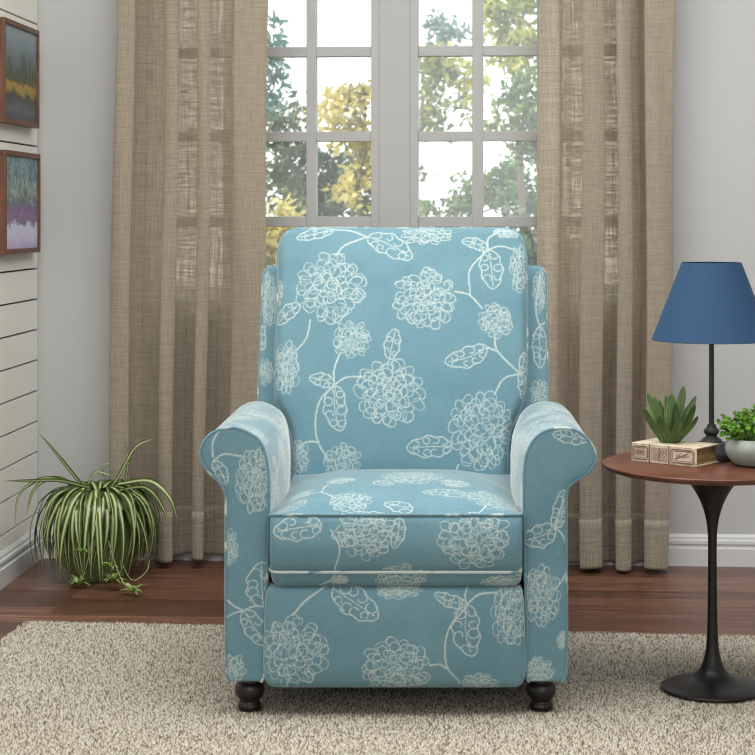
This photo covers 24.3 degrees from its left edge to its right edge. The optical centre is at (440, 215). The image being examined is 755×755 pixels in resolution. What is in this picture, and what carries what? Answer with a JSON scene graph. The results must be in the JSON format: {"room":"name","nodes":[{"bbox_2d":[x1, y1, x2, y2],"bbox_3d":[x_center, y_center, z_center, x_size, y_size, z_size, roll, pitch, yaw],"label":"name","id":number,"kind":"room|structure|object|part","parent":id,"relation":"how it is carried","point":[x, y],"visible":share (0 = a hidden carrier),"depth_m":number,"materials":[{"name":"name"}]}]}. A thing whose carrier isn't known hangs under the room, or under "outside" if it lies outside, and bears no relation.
{"room":"living room","nodes":[
{"label":"living room","id":0,"kind":"room"},
{"bbox_2d":[0,0,36,551],"bbox_3d":[-1.325,-0.275,1.763,0.100,2.550,6.772,0,0,2],"label":"wall","id":1,"kind":"structure","parent":0,"point":[18,275],"depth_m":4.92,"materials":[{"name":"paint"}]},
{"bbox_2d":[0,17,38,127],"bbox_3d":[-1.174,-0.392,4.857,0.027,0.280,0.363,0,0,2],"label":"framed picture","id":2,"kind":"object","parent":1,"relation":"attached to","point":[19,43],"visible":1,"depth_m":4.83,"materials":[{"name":"brown wood"}]},
{"bbox_2d":[0,150,40,254],"bbox_3d":[-1.174,-0.037,4.867,0.027,0.282,0.366,0,0,2],"label":"framed picture","id":3,"kind":"object","parent":1,"relation":"attached to","point":[20,172],"visible":1,"depth_m":4.86,"materials":[{"name":"brown wood"}]},
{"bbox_2d":[0,527,41,589],"bbox_3d":[-1.267,0.955,1.753,0.016,0.090,6.750,0,0,2],"label":"baseboard","id":4,"kind":"structure","parent":1,"relation":"attached to","point":[15,559],"depth_m":4.87,"materials":[{"name":"paint"}]},
{"bbox_2d":[0,558,754,639],"bbox_3d":[0.150,1.030,1.825,4.700,0.060,7.050,0,0,0],"label":"floor","id":5,"kind":"structure","parent":0,"point":[674,600],"depth_m":4.59,"materials":[{"name":"brown wood"}]},
{"bbox_2d":[9,432,177,593],"bbox_3d":[-0.918,0.792,4.765,0.436,0.414,0.447,0,0,0],"label":"spider plant","id":6,"kind":"object","parent":5,"relation":"on","point":[99,526],"visible":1,"depth_m":4.73,"materials":[{"name":"green plant"}]},
{"bbox_3d":[-0.949,0.887,4.840,0.220,0.224,0.220,0,0,0],"label":"pot","id":7,"kind":"part","parent":6,"relation":"part of","materials":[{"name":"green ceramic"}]},
{"bbox_2d":[0,620,754,754],"bbox_3d":[0.038,0.992,3.373,2.258,0.014,1.629,0,0,5],"label":"area rug","id":8,"kind":"object","parent":5,"relation":"on","point":[71,688],"visible":0.73,"depth_m":3.54,"materials":[{"name":"carpet"}]},
{"bbox_2d":[199,227,596,711],"bbox_3d":[-0.085,0.509,3.922,0.789,0.964,0.985,0,0,0],"label":"armchair","id":9,"kind":"object","parent":8,"relation":"on","point":[401,471],"visible":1,"depth_m":3.53,"materials":[{"name":"fabric"}]},
{"bbox_3d":[-0.408,0.671,3.470,0.136,0.504,0.015,0,0,0],"label":"panel","id":10,"kind":"part","parent":9,"relation":"part of","materials":[{"name":"fabric"}]},
{"bbox_3d":[-0.384,0.951,3.515,0.061,0.078,0.061,0,0,0],"label":"leg","id":11,"kind":"part","parent":9,"relation":"part of","materials":[{"name":"black paint"}]},
{"bbox_3d":[-0.401,0.672,3.736,0.152,0.504,0.528,0,0,0],"label":"arm","id":12,"kind":"part","parent":9,"relation":"part of","materials":[{"name":"fabric"}]},
{"bbox_2d":[269,469,522,585],"bbox_3d":[-0.089,0.641,3.725,0.498,0.195,0.590,0,0,0],"label":"seat cushion","id":13,"kind":"object","parent":9,"relation":"on","point":[328,527],"depth_m":3.44,"materials":[{"name":"fabric"}]},
{"bbox_3d":[-0.089,0.823,3.770,0.538,0.155,0.500,0,0,0],"label":"frame","id":14,"kind":"part","parent":9,"relation":"part of","materials":[{"name":"fabric"}]},
{"bbox_2d":[275,228,526,474],"bbox_3d":[-0.092,0.350,4.161,0.593,0.641,0.371,0,0,0],"label":"cushion","id":15,"kind":"object","parent":9,"relation":"on","point":[396,348],"depth_m":4.06,"materials":[{"name":"fabric"}]},
{"bbox_3d":[-0.090,0.484,4.219,0.690,0.722,0.391,0,0,0],"label":"frame","id":16,"kind":"part","parent":9,"relation":"part of","materials":[{"name":"fabric"}]},
{"bbox_3d":[0.202,0.951,3.515,0.061,0.078,0.061,0,0,0],"label":"leg","id":17,"kind":"part","parent":9,"relation":"part of","materials":[{"name":"black paint"}]},
{"bbox_3d":[0.227,0.672,3.736,0.158,0.503,0.528,0,0,0],"label":"arm","id":18,"kind":"part","parent":9,"relation":"part of","materials":[{"name":"fabric"}]},
{"bbox_3d":[0.235,0.672,3.470,0.142,0.503,0.015,0,0,0],"label":"panel","id":19,"kind":"part","parent":9,"relation":"part of","materials":[{"name":"fabric"}]},
{"bbox_2d":[602,452,754,702],"bbox_3d":[0.568,0.752,3.660,0.460,0.471,0.460,0,0,41],"label":"side table","id":20,"kind":"object","parent":8,"relation":"on","point":[712,484],"visible":0.96,"depth_m":3.62,"materials":[{"name":"brown wood"}]},
{"bbox_2d":[632,438,718,466],"bbox_3d":[0.492,0.497,3.681,0.157,0.039,0.096,0,0,38],"label":"book","id":21,"kind":"object","parent":20,"relation":"on","point":[684,453],"visible":1,"depth_m":3.65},
{"bbox_2d":[642,386,697,443],"bbox_3d":[0.482,0.421,3.687,0.118,0.122,0.086,0,0,0],"label":"succulent","id":22,"kind":"object","parent":21,"relation":"on","point":[671,423],"visible":1,"depth_m":3.68,"materials":[{"name":"green plant"}]},
{"bbox_2d":[652,262,754,461],"bbox_3d":[0.578,0.308,3.740,0.255,0.417,0.255,0,0,0],"label":"table lamp","id":23,"kind":"object","parent":20,"relation":"on","point":[711,303],"visible":0.82,"depth_m":3.66,"materials":[{"name":"fabric"}]},
{"bbox_3d":[0.578,0.182,3.740,0.255,0.166,0.255,0,0,0],"label":"lamp shade","id":24,"kind":"part","parent":23,"relation":"part of","materials":[{"name":"fabric"}]},
{"bbox_2d":[717,404,754,466],"bbox_3d":[0.648,0.450,3.631,0.153,0.134,0.158,0,0,0],"label":"potted plant","id":25,"kind":"object","parent":20,"relation":"on","point":[740,446],"visible":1,"depth_m":3.60,"materials":[{"name":"green plant"}]},
{"bbox_2d":[34,0,754,533],"bbox_3d":[0.530,-0.275,5.103,3.657,2.550,0.160,0,0,4],"label":"wall","id":26,"kind":"structure","parent":0,"point":[714,78],"depth_m":5.11,"materials":[{"name":"paint"}]},
{"bbox_2d":[41,527,754,566],"bbox_3d":[0.554,0.955,5.013,3.477,0.090,0.016,0,0,4],"label":"baseboard","id":27,"kind":"structure","parent":26,"relation":"attached to","point":[733,550],"depth_m":5.00,"materials":[{"name":"paint"}]},
{"bbox_2d":[266,0,538,226],"bbox_3d":[-0.130,-0.436,5.138,1.431,1.567,0.150,0,0,4],"label":"window","id":28,"kind":"structure","parent":26,"relation":"in","point":[394,51],"depth_m":5.11,"materials":[{"name":"paint"}]},
{"bbox_3d":[-0.380,-0.436,5.146,0.401,1.503,0.045,0,0,4],"label":"sash","id":29,"kind":"part","parent":28,"relation":"part of","materials":[{"name":"paint"}]},
{"bbox_3d":[-0.130,-0.436,5.141,1.431,1.567,0.145,0,0,4],"label":"frame","id":30,"kind":"part","parent":28,"relation":"part of","materials":[{"name":"paint"}]},
{"bbox_3d":[0.109,-0.436,5.116,0.396,1.503,0.045,0,0,4],"label":"sash","id":31,"kind":"part","parent":28,"relation":"part of","materials":[{"name":"paint"}]},
{"bbox_2d":[725,435,754,466],"bbox_3d":[0.650,0.489,3.630,0.122,0.055,0.122,0,0,0],"label":"bowl","id":32,"kind":"object","parent":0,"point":[740,449],"depth_m":3.59,"materials":[{"name":"grey ceramic"}]},
{"label":"outside","id":33,"kind":"structure","parent":0,"visible":0},
{"bbox_3d":[0.000,1.625,22.750,28.000,0.050,34.500,0,0,0],"label":"ground","id":34,"kind":"structure","parent":33,"visible":0},
{"bbox_2d":[266,0,293,119],"bbox_3d":[-1.297,-0.042,12.999,0.467,3.290,0.455,0,0,23],"label":"tree","id":35,"kind":"object","parent":34,"relation":"on","point":[278,74],"visible":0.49,"depth_m":12.96,"materials":[{"name":"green plant"}]},
{"bbox_2d":[266,193,305,266],"bbox_3d":[-0.984,0.731,10.491,0.466,1.746,0.382,0,0,0],"label":"bush","id":36,"kind":"object","parent":34,"relation":"on","point":[273,234],"visible":0.2,"depth_m":10.45,"materials":[{"name":"yellow plant"}]},
{"bbox_2d":[266,89,370,215],"bbox_3d":[-0.963,0.289,13.957,1.225,2.631,0.733,0,0,0],"label":"tree","id":37,"kind":"object","parent":34,"relation":"on","point":[293,181],"visible":0.54,"depth_m":13.93,"materials":[{"name":"green plant"}]},
{"bbox_2d":[301,79,370,215],"bbox_3d":[-0.651,0.277,12.481,0.602,2.649,0.512,0,0,-17],"label":"tree","id":38,"kind":"object","parent":34,"relation":"on","point":[355,177],"visible":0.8,"depth_m":12.46,"materials":[{"name":"yellow plant"}]},
{"bbox_2d":[419,163,440,215],"bbox_3d":[-0.211,0.544,16.003,0.417,2.123,0.230,0,0,0],"label":"tree","id":39,"kind":"object","parent":34,"relation":"on","point":[421,168],"visible":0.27,"depth_m":15.99,"materials":[{"name":"green plant"}]},
{"bbox_2d":[419,6,471,73],"bbox_3d":[-0.040,-0.102,15.037,0.664,3.412,0.398,0,0,22],"label":"tree","id":40,"kind":"object","parent":34,"relation":"on","point":[437,25],"visible":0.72,"depth_m":14.97,"materials":[{"name":"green plant"}]},
{"bbox_2d":[419,40,493,144],"bbox_3d":[-0.007,0.171,12.490,0.775,2.868,0.555,0,0,0],"label":"tree","id":41,"kind":"object","parent":34,"relation":"on","point":[437,68],"visible":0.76,"depth_m":12.46,"materials":[{"name":"green plant"}]},
{"bbox_2d":[419,153,536,215],"bbox_3d":[0.287,0.551,13.981,1.350,2.121,0.621,0,0,0],"label":"tree","id":42,"kind":"object","parent":34,"relation":"on","point":[496,192],"visible":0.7,"depth_m":13.93,"materials":[{"name":"green plant"}]},
{"bbox_2d":[421,207,536,265],"bbox_3d":[0.365,0.772,11.019,1.222,1.663,0.562,0,0,0],"label":"bush","id":43,"kind":"object","parent":34,"relation":"on","point":[529,235],"visible":0.04,"depth_m":10.90,"materials":[{"name":"green plant"}]},
{"bbox_2d":[469,0,536,215],"bbox_3d":[0.541,-0.103,13.000,0.676,3.409,0.533,0,0,0],"label":"tree","id":44,"kind":"object","parent":34,"relation":"on","point":[494,10],"visible":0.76,"depth_m":12.95,"materials":[{"name":"green plant"}]},
{"bbox_2d":[471,65,536,171],"bbox_3d":[0.588,0.286,11.990,0.770,2.631,0.471,0,0,0],"label":"tree","id":45,"kind":"object","parent":34,"relation":"on","point":[522,86],"visible":0.42,"depth_m":11.95,"materials":[{"name":"green plant"}]},
{"bbox_3d":[0.150,-1.580,1.875,4.700,0.060,7.150,0,0,0],"label":"ceiling","id":46,"kind":"structure","parent":0,"visible":0},
{"bbox_2d":[109,0,267,562],"bbox_3d":[-0.719,-0.279,5.013,0.478,2.522,0.136,0,0,3],"label":"window curtain","id":47,"kind":"object","parent":46,"relation":"hanging from","point":[188,224],"visible":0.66,"depth_m":5.03,"materials":[{"name":"fabric"}]},
{"bbox_2d":[537,0,674,571],"bbox_3d":[0.465,-0.274,4.937,0.391,2.532,0.144,0,0,0],"label":"window curtain","id":48,"kind":"object","parent":46,"relation":"hanging from","point":[605,185],"visible":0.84,"depth_m":4.90,"materials":[{"name":"fabric"}]}
]}

